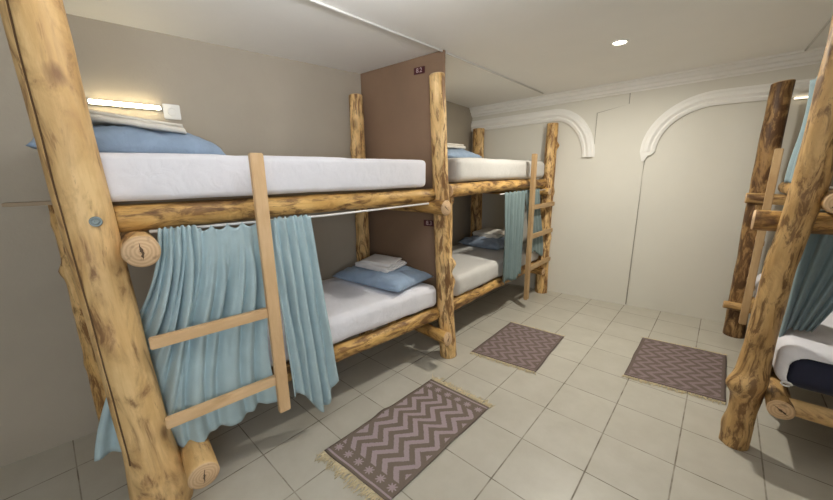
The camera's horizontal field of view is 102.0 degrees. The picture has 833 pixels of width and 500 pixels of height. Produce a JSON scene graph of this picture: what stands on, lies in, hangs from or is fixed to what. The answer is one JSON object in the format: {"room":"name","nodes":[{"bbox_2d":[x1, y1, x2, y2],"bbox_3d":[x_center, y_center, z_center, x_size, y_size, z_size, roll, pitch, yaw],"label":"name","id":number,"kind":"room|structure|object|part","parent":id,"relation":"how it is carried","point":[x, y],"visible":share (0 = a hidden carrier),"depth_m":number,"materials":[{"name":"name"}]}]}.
{"room":"dormitory","nodes":[
{"label":"dormitory","id":0,"kind":"room"},
{"bbox_2d":[0,14,471,466],"bbox_3d":[-1.045,-0.361,2.819,0.460,2.500,5.444,11,17,42],"label":"wall","id":1,"kind":"structure","parent":0,"point":[239,101],"depth_m":1.94,"materials":[{"name":"paint"}]},
{"bbox_2d":[87,99,161,110],"bbox_3d":[-1.639,-0.820,1.905,0.320,0.024,0.039,-12,17,-41],"label":"wall lamp","id":2,"kind":"object","parent":1,"relation":"attached to","point":[90,101],"visible":1,"depth_m":1.89,"materials":[{"name":"white plastic"}]},
{"bbox_2d":[162,104,181,119],"bbox_3d":[-1.490,-0.842,2.054,0.086,0.086,0.014,-12,17,-41],"label":"wall socket","id":3,"kind":"object","parent":1,"relation":"attached to","point":[170,111],"visible":1,"depth_m":2.05,"materials":[{"name":"white plastic"}]},
{"bbox_2d":[0,283,832,499],"bbox_3d":[0.470,1.108,2.111,6.900,0.100,4.700,-12,17,-41],"label":"floor","id":4,"kind":"structure","parent":0,"point":[576,428],"depth_m":1.97,"materials":[{"name":"tile"}]},
{"bbox_2d":[0,0,456,499],"bbox_3d":[-0.783,-0.090,2.146,2.346,2.277,1.091,-12,17,-41],"label":"bunk bed","id":5,"kind":"object","parent":4,"relation":"on","point":[97,236],"visible":0.83,"depth_m":1.43,"materials":[{"name":"brown wood"}]},
{"bbox_3d":[-1.819,0.429,1.894,0.164,1.399,0.150,-11,16,-41],"label":"post","id":6,"kind":"part","parent":5,"relation":"part of","materials":[{"name":"brown wood"}]},
{"bbox_3d":[-1.225,0.099,1.329,0.230,2.275,0.225,-14,18,-40],"label":"post","id":7,"kind":"part","parent":5,"relation":"part of","materials":[{"name":"brown wood"}]},
{"bbox_2d":[94,222,276,461],"bbox_3d":[-1.084,0.412,1.548,0.783,1.054,0.170,-8,14,-28],"label":"curtain","id":8,"kind":"object","parent":5,"relation":"hanging from","point":[211,274],"visible":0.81,"depth_m":1.56,"materials":[{"name":"blue fabric"}]},
{"bbox_3d":[-1.073,-0.363,2.381,1.874,0.114,0.119,-12,17,-41],"label":"rail","id":9,"kind":"part","parent":5,"relation":"part of","materials":[{"name":"brown wood"}]},
{"bbox_2d":[99,152,425,201],"bbox_3d":[-0.867,-0.469,2.100,1.855,0.203,0.795,-12,17,-41],"label":"mattress","id":10,"kind":"object","parent":5,"relation":"on","point":[129,176],"visible":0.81,"depth_m":1.59,"materials":[{"name":"white fabric"}]},
{"bbox_2d":[25,125,225,154],"bbox_3d":[-1.434,-0.553,1.741,0.740,0.160,0.420,-10,16,-37],"label":"pillow","id":11,"kind":"object","parent":10,"relation":"on","point":[109,139],"visible":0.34,"depth_m":1.62,"materials":[{"name":"blue fabric"}]},
{"bbox_2d":[89,110,186,133],"bbox_3d":[-1.407,-0.631,1.706,0.378,0.080,0.289,-10,16,-37],"label":"folded towel","id":12,"kind":"object","parent":11,"relation":"on","point":[97,117],"visible":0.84,"depth_m":1.60,"materials":[{"name":"white fabric"}]},
{"bbox_3d":[-0.538,-0.274,1.979,1.879,0.111,0.118,-12,17,-41],"label":"rail","id":13,"kind":"part","parent":5,"relation":"part of","materials":[{"name":"brown wood"}]},
{"bbox_3d":[-0.510,-0.206,1.930,1.620,0.026,0.017,-12,17,-41],"label":"curtain rod","id":14,"kind":"part","parent":5,"relation":"part of","materials":[{"name":"white metal"}]},
{"bbox_2d":[270,214,338,411],"bbox_3d":[-0.613,0.396,1.889,0.307,1.188,0.087,-12,17,-41],"label":"curtain","id":15,"kind":"object","parent":5,"relation":"hanging from","point":[314,373],"visible":0.97,"depth_m":1.86,"materials":[{"name":"blue fabric"}]},
{"bbox_2d":[267,278,435,365],"bbox_3d":[-0.745,0.440,2.419,1.761,0.202,0.806,-12,17,-41],"label":"mattress","id":16,"kind":"object","parent":5,"relation":"on","point":[353,308],"visible":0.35,"depth_m":2.38,"materials":[{"name":"white fabric"}]},
{"bbox_2d":[332,265,432,291],"bbox_3d":[-0.283,0.183,2.785,0.720,0.140,0.460,8,16,35],"label":"pillow","id":17,"kind":"object","parent":16,"relation":"on","point":[404,277],"visible":0.73,"depth_m":2.62,"materials":[{"name":"blue fabric"}]},
{"bbox_2d":[355,260,406,272],"bbox_3d":[-0.295,0.110,2.797,0.363,0.054,0.270,8,15,33],"label":"folded towel","id":18,"kind":"object","parent":17,"relation":"on","point":[400,263],"visible":0.48,"depth_m":2.70,"materials":[{"name":"white fabric"}]},
{"bbox_2d":[361,254,401,266],"bbox_3d":[-0.292,0.081,2.812,0.281,0.036,0.220,6,14,26],"label":"folded towel","id":19,"kind":"object","parent":18,"relation":"on","point":[376,259],"visible":1,"depth_m":2.78,"materials":[{"name":"white fabric"}]},
{"bbox_3d":[-0.483,0.654,2.217,1.779,0.116,0.122,-12,17,-41],"label":"rail","id":20,"kind":"part","parent":5,"relation":"part of","materials":[{"name":"brown wood"}]},
{"bbox_3d":[-0.494,-0.231,3.021,0.133,2.156,0.132,-12,17,-41],"label":"post","id":21,"kind":"part","parent":5,"relation":"part of","materials":[{"name":"brown wood"}]},
{"bbox_2d":[360,50,444,309],"bbox_3d":[-0.122,-0.485,2.852,0.816,2.023,0.030,8,15,34],"label":"board","id":22,"kind":"object","parent":5,"relation":"attached to","point":[396,97],"visible":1,"depth_m":2.78,"materials":[{"name":"brown wood"}]},
{"bbox_3d":[0.212,-0.166,2.610,0.157,2.193,0.151,-15,18,-40],"label":"post","id":23,"kind":"part","parent":5,"relation":"part of","materials":[{"name":"brown wood"}]},
{"bbox_2d":[315,373,494,499],"bbox_3d":[-0.016,1.067,2.038,0.546,0.025,1.061,10,17,40],"label":"rug","id":24,"kind":"object","parent":4,"relation":"on","point":[389,450],"visible":1,"depth_m":1.94,"materials":[{"name":"fabric"}]},
{"bbox_2d":[387,122,558,324],"bbox_3d":[0.624,-0.372,3.744,1.108,2.084,2.037,10,17,41],"label":"bunk bed","id":25,"kind":"object","parent":4,"relation":"on","point":[539,266],"visible":0.45,"depth_m":3.86,"materials":[{"name":"brown wood"}]},
{"bbox_3d":[0.251,0.197,2.924,0.118,1.344,0.119,11,17,41],"label":"post","id":26,"kind":"part","parent":25,"relation":"part of","materials":[{"name":"brown wood"}]},
{"bbox_3d":[0.834,-0.580,4.657,0.165,2.084,0.176,10,17,41],"label":"post","id":27,"kind":"part","parent":25,"relation":"part of","materials":[{"name":"brown wood"}]},
{"bbox_2d":[452,243,538,295],"bbox_3d":[0.634,0.113,3.807,0.842,0.206,1.769,10,17,41],"label":"mattress","id":28,"kind":"object","parent":25,"relation":"on","point":[475,266],"visible":0.4,"depth_m":3.36,"materials":[{"name":"white fabric"}]},
{"bbox_2d":[458,235,503,249],"bbox_3d":[0.860,-0.114,4.068,0.440,0.124,0.600,-12,17,-41],"label":"pillow","id":29,"kind":"object","parent":28,"relation":"on","point":[477,241],"visible":0.7,"depth_m":3.90,"materials":[{"name":"blue fabric"}]},
{"bbox_2d":[473,227,504,237],"bbox_3d":[0.914,-0.209,4.106,0.299,0.071,0.372,-12,17,-41],"label":"folded towel","id":30,"kind":"object","parent":29,"relation":"on","point":[487,232],"visible":0.94,"depth_m":4.04,"materials":[{"name":"white fabric"}]},
{"bbox_2d":[448,158,544,181],"bbox_3d":[0.620,-0.853,3.589,0.840,0.207,1.766,10,17,41],"label":"mattress","id":31,"kind":"object","parent":25,"relation":"on","point":[459,169],"visible":0.71,"depth_m":3.02,"materials":[{"name":"white fabric"}]},
{"bbox_2d":[447,148,482,157],"bbox_3d":[0.354,-1.000,3.524,0.400,0.120,0.620,10,17,41],"label":"pillow","id":32,"kind":"object","parent":31,"relation":"on","point":[452,153],"visible":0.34,"depth_m":3.38,"materials":[{"name":"blue fabric"}]},
{"bbox_2d":[447,143,465,148],"bbox_3d":[0.299,-1.067,3.476,0.294,0.048,0.340,10,17,41],"label":"folded towel","id":33,"kind":"object","parent":32,"relation":"on","point":[449,145],"visible":0.4,"depth_m":3.40,"materials":[{"name":"white fabric"}]},
{"bbox_3d":[0.903,0.325,3.586,0.120,0.109,1.944,10,17,41],"label":"rail","id":34,"kind":"part","parent":25,"relation":"part of","materials":[{"name":"brown wood"}]},
{"bbox_3d":[0.894,-0.638,3.365,0.112,0.117,1.944,10,17,41],"label":"rail","id":35,"kind":"part","parent":25,"relation":"part of","materials":[{"name":"brown wood"}]},
{"bbox_2d":[502,190,525,283],"bbox_3d":[1.002,-0.129,3.462,0.044,0.939,0.462,10,17,41],"label":"curtain","id":36,"kind":"object","parent":25,"relation":"hanging from","point":[515,201],"visible":1,"depth_m":3.44,"materials":[{"name":"teal fabric"}]},
{"bbox_2d":[526,189,542,255],"bbox_3d":[1.349,-0.284,3.845,0.027,0.814,0.571,10,17,41],"label":"curtain","id":37,"kind":"object","parent":25,"relation":"hanging from","point":[537,243],"visible":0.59,"depth_m":3.88,"materials":[{"name":"teal fabric"}]},
{"bbox_3d":[1.597,-0.463,4.132,0.156,2.064,0.152,0,13,3],"label":"post","id":38,"kind":"part","parent":25,"relation":"part of","materials":[{"name":"brown wood"}]},
{"bbox_2d":[470,321,564,374],"bbox_3d":[0.925,0.839,3.019,0.561,0.013,0.840,9,16,37],"label":"rug","id":39,"kind":"object","parent":4,"relation":"on","point":[516,345],"visible":1,"depth_m":2.96,"materials":[{"name":"fabric"}]},
{"bbox_2d":[621,337,726,404],"bbox_3d":[2.057,0.903,2.661,0.593,0.013,0.920,10,17,41],"label":"rug","id":40,"kind":"object","parent":4,"relation":"on","point":[700,372],"visible":0.99,"depth_m":2.60,"materials":[{"name":"fabric"}]},
{"bbox_2d":[719,15,832,450],"bbox_3d":[2.676,-0.100,1.989,1.129,2.266,1.940,10,17,40],"label":"bunk bed","id":41,"kind":"object","parent":4,"relation":"on","point":[752,379],"visible":0.91,"depth_m":1.71,"materials":[{"name":"brown wood"}]},
{"bbox_3d":[2.933,-0.272,2.911,0.159,2.189,0.172,10,17,40],"label":"post","id":42,"kind":"part","parent":41,"relation":"part of","materials":[{"name":"brown wood"}]},
{"bbox_3d":[2.413,0.629,2.333,0.106,0.111,1.839,11,18,41],"label":"rail","id":43,"kind":"part","parent":41,"relation":"part of","materials":[{"name":"brown wood"}]},
{"bbox_2d":[753,273,832,396],"bbox_3d":[2.690,0.482,2.049,0.840,0.225,1.757,10,17,40],"label":"mattress","id":44,"kind":"object","parent":41,"relation":"on","point":[803,359],"visible":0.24,"depth_m":1.66,"materials":[{"name":"white fabric"}]},
{"bbox_2d":[784,77,816,182],"bbox_3d":[1.994,-0.603,1.704,0.047,0.525,0.416,8,15,35],"label":"hanging cloth","id":45,"kind":"object","parent":41,"relation":"hanging from","point":[791,166],"visible":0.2,"depth_m":1.81,"materials":[{"name":"blue fabric"}]},
{"bbox_2d":[771,210,832,368],"bbox_3d":[2.260,0.273,1.904,0.393,1.031,0.623,10,17,40],"label":"curtain","id":46,"kind":"object","parent":41,"relation":"hanging from","point":[810,301],"visible":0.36,"depth_m":1.71,"materials":[{"name":"blue fabric"}]},
{"bbox_3d":[2.449,-0.368,2.126,0.106,0.112,1.909,11,17,41],"label":"rail","id":47,"kind":"part","parent":41,"relation":"part of","materials":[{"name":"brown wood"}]},
{"bbox_2d":[63,0,832,107],"bbox_3d":[0.435,-1.314,1.568,6.900,0.294,4.700,-12,17,-41],"label":"ceiling","id":48,"kind":"structure","parent":0,"point":[544,46],"depth_m":2.14,"materials":[{"name":"paint"}]},
{"bbox_2d":[308,0,543,93],"bbox_3d":[0.123,-1.408,2.364,0.042,0.038,3.922,10,17,41],"label":"duct","id":49,"kind":"object","parent":48,"relation":"attached to","point":[314,1],"visible":1,"depth_m":2.14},
{"bbox_2d":[610,39,629,45],"bbox_3d":[1.447,-1.475,2.398,0.128,0.007,0.128,-12,17,-41],"label":"recessed light","id":50,"kind":"object","parent":48,"relation":"in","point":[620,42],"visible":1,"depth_m":2.39,"materials":[{"name":"white plastic"}]},
{"bbox_2d":[804,16,831,50],"bbox_3d":[2.498,-1.428,1.999,0.022,0.025,1.975,10,17,40],"label":"duct","id":51,"kind":"object","parent":48,"relation":"attached to","point":[829,20],"visible":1,"depth_m":2.35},
{"bbox_2d":[470,93,832,326],"bbox_3d":[2.496,-0.605,3.624,4.568,2.524,0.150,8,16,35],"label":"wall","id":52,"kind":"structure","parent":0,"point":[695,183],"depth_m":3.49,"materials":[{"name":"beige paint"}]},
{"bbox_2d":[471,109,594,156],"bbox_3d":[1.370,-1.406,4.162,1.539,0.555,0.040,8,16,35],"label":"trim","id":53,"kind":"structure","parent":52,"relation":"attached to","point":[574,120],"depth_m":3.96,"materials":[{"name":"paint"}]},
{"bbox_2d":[594,93,644,303],"bbox_3d":[2.194,-0.518,3.767,0.497,2.280,0.016,8,16,36],"label":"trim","id":54,"kind":"structure","parent":52,"relation":"attached to","point":[630,93],"depth_m":3.72,"materials":[{"name":"white paint"}]},
{"bbox_2d":[469,46,824,117],"bbox_3d":[2.407,-1.652,3.286,4.168,0.240,0.100,8,16,35],"label":"trim","id":55,"kind":"structure","parent":52,"relation":"attached to","point":[813,55],"depth_m":3.27,"materials":[{"name":"paint"}]},
{"bbox_2d":[640,151,654,160],"bbox_3d":[2.392,-0.973,3.501,0.133,0.100,0.030,8,16,35],"label":"trim","id":56,"kind":"structure","parent":52,"relation":"attached to","point":[643,154],"depth_m":3.50,"materials":[{"name":"paint"}]},
{"bbox_2d":[580,63,820,304],"bbox_3d":[3.065,-0.424,3.135,2.640,2.370,0.014,8,16,35],"label":"wall","id":57,"kind":"structure","parent":52,"relation":"attached to","point":[617,168],"depth_m":3.69,"materials":[{"name":"beige paint"}]},
{"bbox_2d":[640,78,815,151],"bbox_3d":[3.222,-1.153,2.829,2.206,0.521,0.040,8,16,35],"label":"trim","id":58,"kind":"structure","parent":52,"relation":"attached to","point":[753,93],"depth_m":3.13,"materials":[{"name":"paint"}]},
{"bbox_2d":[793,96,807,99],"bbox_3d":[3.329,-1.252,2.729,0.380,0.014,0.034,8,16,35],"label":"wall lamp","id":59,"kind":"object","parent":52,"relation":"attached to","point":[806,97],"visible":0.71,"depth_m":2.81,"materials":[{"name":"white plastic"}]}
]}

